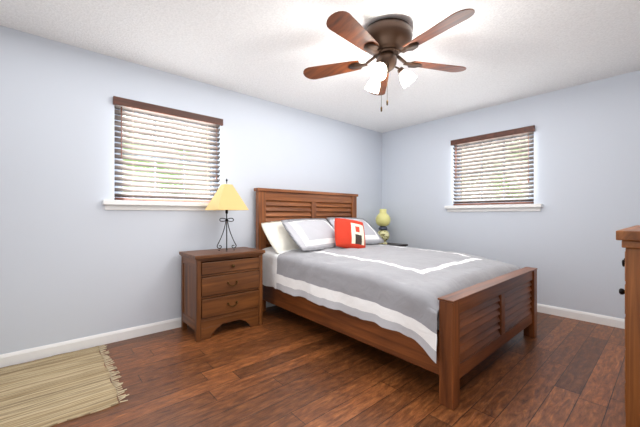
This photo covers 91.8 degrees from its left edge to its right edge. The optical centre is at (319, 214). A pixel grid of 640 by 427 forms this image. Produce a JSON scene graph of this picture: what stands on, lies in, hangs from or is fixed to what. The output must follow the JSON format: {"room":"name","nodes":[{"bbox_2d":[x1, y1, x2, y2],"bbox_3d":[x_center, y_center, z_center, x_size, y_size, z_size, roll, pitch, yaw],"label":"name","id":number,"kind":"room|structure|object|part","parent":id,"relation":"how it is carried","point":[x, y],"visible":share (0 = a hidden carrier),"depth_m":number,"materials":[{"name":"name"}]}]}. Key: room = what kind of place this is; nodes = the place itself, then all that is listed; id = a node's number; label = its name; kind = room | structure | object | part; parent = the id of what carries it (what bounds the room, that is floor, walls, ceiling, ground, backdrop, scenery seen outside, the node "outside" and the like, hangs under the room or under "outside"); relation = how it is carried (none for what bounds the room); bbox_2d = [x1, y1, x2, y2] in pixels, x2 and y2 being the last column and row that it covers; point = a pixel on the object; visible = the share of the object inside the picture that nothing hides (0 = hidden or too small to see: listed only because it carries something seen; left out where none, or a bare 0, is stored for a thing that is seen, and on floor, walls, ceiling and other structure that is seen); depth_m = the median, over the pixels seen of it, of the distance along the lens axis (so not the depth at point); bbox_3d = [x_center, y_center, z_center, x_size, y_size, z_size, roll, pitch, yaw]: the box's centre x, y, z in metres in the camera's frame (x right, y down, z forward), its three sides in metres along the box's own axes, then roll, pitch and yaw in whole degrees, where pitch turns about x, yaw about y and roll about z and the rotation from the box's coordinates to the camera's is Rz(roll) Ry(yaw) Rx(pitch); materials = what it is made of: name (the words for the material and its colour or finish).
{"room":"bedroom","nodes":[
{"label":"bedroom","id":0,"kind":"room"},
{"bbox_2d":[0,25,381,354],"bbox_3d":[-1.049,-0.132,3.387,5.680,2.440,0.140,0,0,-41],"label":"wall","id":1,"kind":"structure","parent":0,"point":[77,260],"depth_m":2.61,"materials":[{"name":"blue paint"}]},
{"bbox_2d":[0,301,275,367],"bbox_3d":[-0.999,1.042,3.329,5.400,0.092,0.014,0,0,-41],"label":"baseboard","id":2,"kind":"structure","parent":1,"relation":"attached to","point":[24,356],"depth_m":2.53,"materials":[{"name":"white wood"}]},
{"bbox_2d":[102,200,224,210],"bbox_3d":[-1.413,-0.084,2.983,1.120,0.084,0.137,0,0,-41],"label":"window sill","id":3,"kind":"structure","parent":1,"relation":"attached to","point":[149,205],"depth_m":2.84,"materials":[{"name":"white wood"}]},
{"bbox_2d":[114,104,219,202],"bbox_3d":[-1.452,-0.567,3.027,0.950,0.880,0.118,0,0,-41],"label":"window blinds","id":4,"kind":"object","parent":1,"relation":"in","point":[162,120],"depth_m":2.95,"materials":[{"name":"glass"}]},
{"bbox_3d":[-1.475,-0.567,3.053,0.950,0.880,0.050,0,0,-41],"label":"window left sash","id":5,"kind":"part","parent":4,"relation":"part of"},
{"bbox_2d":[113,96,222,202],"bbox_3d":[-1.416,-0.571,2.986,0.974,0.880,0.090,0,0,-41],"label":"blind valance","id":6,"kind":"object","parent":4,"relation":"attached to","point":[160,109],"visible":0.88,"depth_m":2.90,"materials":[{"name":"brown wood"}]},
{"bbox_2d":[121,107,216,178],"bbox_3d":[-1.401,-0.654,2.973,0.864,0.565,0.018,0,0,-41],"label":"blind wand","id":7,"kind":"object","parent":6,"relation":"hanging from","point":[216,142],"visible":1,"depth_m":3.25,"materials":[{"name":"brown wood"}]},
{"bbox_2d":[207,123,207,199],"bbox_3d":[-1.160,-0.559,3.203,0.002,0.816,0.002,0,0,-41],"label":"blind cord","id":8,"kind":"object","parent":6,"relation":"hanging from","point":[207,161],"visible":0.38,"depth_m":3.19,"materials":[{"name":"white plastic"}]},
{"bbox_2d":[0,0,639,132],"bbox_3d":[0.186,-1.402,1.983,5.680,0.100,3.880,0,0,-41],"label":"ceiling","id":9,"kind":"structure","parent":0,"point":[503,51],"depth_m":2.48,"materials":[{"name":"paint"}]},
{"bbox_2d":[303,8,474,111],"bbox_3d":[0.486,-1.054,2.236,1.257,0.594,1.257,0,0,-41],"label":"ceiling fan","id":10,"kind":"object","parent":9,"relation":"hanging from","point":[385,42],"visible":1,"depth_m":2.15,"materials":[{"name":"brown wood"}]},
{"bbox_2d":[51,306,624,426],"bbox_3d":[0.186,1.138,1.983,5.680,0.100,3.880,0,0,-41],"label":"floor","id":11,"kind":"structure","parent":0,"point":[280,367],"depth_m":2.03,"materials":[{"name":"brown wood"}]},
{"bbox_2d":[0,345,128,426],"bbox_3d":[-2.036,1.082,1.697,1.568,0.010,1.037,0,0,-41],"label":"rug","id":12,"kind":"object","parent":11,"relation":"on","point":[52,390],"visible":0.98,"depth_m":1.92,"materials":[{"name":"beige carpet"}]},
{"bbox_2d":[179,247,264,341],"bbox_3d":[-0.935,0.718,3.007,0.686,0.740,0.447,0,0,-41],"label":"nightstand","id":13,"kind":"object","parent":11,"relation":"on","point":[221,287],"visible":1,"depth_m":2.85,"materials":[{"name":"brown wood"}]},
{"bbox_2d":[205,179,248,250],"bbox_3d":[-0.912,-0.005,3.035,0.312,0.704,0.312,0,0,-41],"label":"table lamp","id":14,"kind":"object","parent":13,"relation":"on","point":[226,197],"visible":1,"depth_m":2.97,"materials":[{"name":"yellow fabric"}]},
{"bbox_3d":[-0.912,-0.005,3.035,0.141,0.704,0.141,0,0,-41],"label":"stem","id":15,"kind":"part","parent":14,"relation":"part of","materials":[{"name":"black metal"}]},
{"bbox_3d":[-0.912,-0.172,3.035,0.312,0.250,0.312,0,0,-41],"label":"lamp shade","id":16,"kind":"part","parent":14,"relation":"part of","materials":[{"name":"yellow fabric"}]},
{"bbox_2d":[376,243,407,246],"bbox_3d":[0.953,0.763,4.646,0.560,0.650,0.496,0,0,-41],"label":"side table","id":17,"kind":"object","parent":11,"relation":"on","point":[397,244],"visible":0.02,"depth_m":4.60,"materials":[{"name":"brown wood"}]},
{"bbox_2d":[376,209,390,243],"bbox_3d":[0.954,0.174,4.698,0.226,0.526,0.226,0,0,-41],"label":"lamp","id":18,"kind":"object","parent":17,"relation":"on","point":[383,219],"visible":0.85,"depth_m":4.63,"materials":[{"name":"ceramic"}]},
{"bbox_3d":[0.954,0.040,4.698,0.226,0.258,0.226,0,0,-41],"label":"globe","id":19,"kind":"part","parent":18,"relation":"part of","materials":[{"name":"yellow glass"}]},
{"bbox_2d":[254,188,537,409],"bbox_3d":[0.611,0.393,3.148,1.742,1.390,2.316,0,0,-41],"label":"bed","id":20,"kind":"object","parent":11,"relation":"on","point":[450,318],"visible":0.98,"depth_m":2.42,"materials":[{"name":"grey fabric"}]},
{"bbox_2d":[260,219,322,254],"bbox_3d":[-0.307,0.228,3.494,0.685,0.346,0.334,0,0,-41],"label":"pillow","id":21,"kind":"object","parent":20,"relation":"on","point":[276,232],"depth_m":3.30,"materials":[{"name":"white fabric"}]},
{"bbox_2d":[334,218,365,249],"bbox_3d":[0.324,0.203,3.357,0.415,0.340,0.279,0,0,-41],"label":"pillow","id":22,"kind":"object","parent":20,"relation":"on","point":[349,234],"depth_m":3.30,"materials":[{"name":"fabric"}]},
{"bbox_2d":[256,240,527,363],"bbox_3d":[0.611,0.592,3.149,1.742,0.519,2.142,0,0,-41],"label":"duvet","id":23,"kind":"object","parent":20,"relation":"on","point":[391,295],"depth_m":2.38,"materials":[{"name":"fabric"}]},
{"bbox_3d":[1.319,0.718,2.293,1.631,0.480,0.096,0,0,-41],"label":"frame","id":24,"kind":"part","parent":20,"relation":"part of","materials":[{"name":"brown wood"}]},
{"bbox_3d":[1.320,0.789,2.292,1.622,0.598,0.084,0,0,-41],"label":"frame","id":25,"kind":"part","parent":20,"relation":"part of","materials":[{"name":"brown wood"}]},
{"bbox_2d":[616,225,639,426],"bbox_3d":[2.009,0.581,1.622,1.160,1.015,0.598,0,0,-41],"label":"dresser","id":26,"kind":"object","parent":11,"relation":"on","point":[629,237],"visible":1,"depth_m":1.43,"materials":[{"name":"brown wood"}]},
{"bbox_2d":[382,70,639,318],"bbox_3d":[2.265,-0.132,3.813,0.140,2.440,3.600,0,0,-41],"label":"wall","id":27,"kind":"structure","parent":0,"point":[566,243],"depth_m":3.39,"materials":[{"name":"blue paint"}]},
{"bbox_2d":[453,132,533,205],"bbox_3d":[2.167,-0.567,3.920,0.118,0.880,0.940,0,0,-41],"label":"window blinds","id":28,"kind":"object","parent":27,"relation":"in","point":[509,144],"depth_m":3.86,"materials":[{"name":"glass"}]},
{"bbox_2d":[451,125,534,204],"bbox_3d":[2.125,-0.571,3.883,0.090,0.880,0.964,0,0,-41],"label":"blind valance","id":29,"kind":"object","parent":28,"relation":"attached to","point":[497,134],"visible":0.96,"depth_m":3.80,"materials":[{"name":"brown wood"}]},
{"bbox_2d":[528,133,528,181],"bbox_3d":[2.113,-0.654,3.869,0.018,0.565,0.854,0,0,-41],"label":"blind wand","id":30,"kind":"object","parent":29,"relation":"hanging from","point":[528,157],"visible":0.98,"depth_m":3.55,"materials":[{"name":"brown wood"}]},
{"bbox_3d":[2.192,-0.567,3.942,0.050,0.880,0.940,0,0,-41],"label":"window sash","id":31,"kind":"part","parent":28,"relation":"part of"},
{"bbox_2d":[445,204,542,211],"bbox_3d":[2.122,-0.084,3.880,0.137,0.084,1.110,0,0,-41],"label":"window sill","id":32,"kind":"structure","parent":27,"relation":"attached to","point":[497,208],"depth_m":3.80,"materials":[{"name":"white wood"}]},
{"bbox_2d":[537,303,624,328],"bbox_3d":[2.208,1.042,3.763,0.014,0.092,3.600,0,0,-41],"label":"baseboard","id":33,"kind":"structure","parent":27,"relation":"attached to","point":[587,317],"depth_m":3.19,"materials":[{"name":"white wood"}]},
{"label":"outside","id":34,"kind":"structure","parent":0,"visible":0},
{"bbox_2d":[123,116,209,195],"bbox_3d":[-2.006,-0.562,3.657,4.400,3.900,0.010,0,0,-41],"label":"window","id":35,"kind":"structure","parent":34,"point":[164,163],"depth_m":3.75,"materials":[{"name":"clear glass"}]},
{"bbox_2d":[462,139,527,199],"bbox_3d":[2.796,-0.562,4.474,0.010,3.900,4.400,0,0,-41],"label":"window","id":36,"kind":"structure","parent":34,"point":[495,172],"depth_m":4.65,"materials":[{"name":"clear glass"}]}
]}

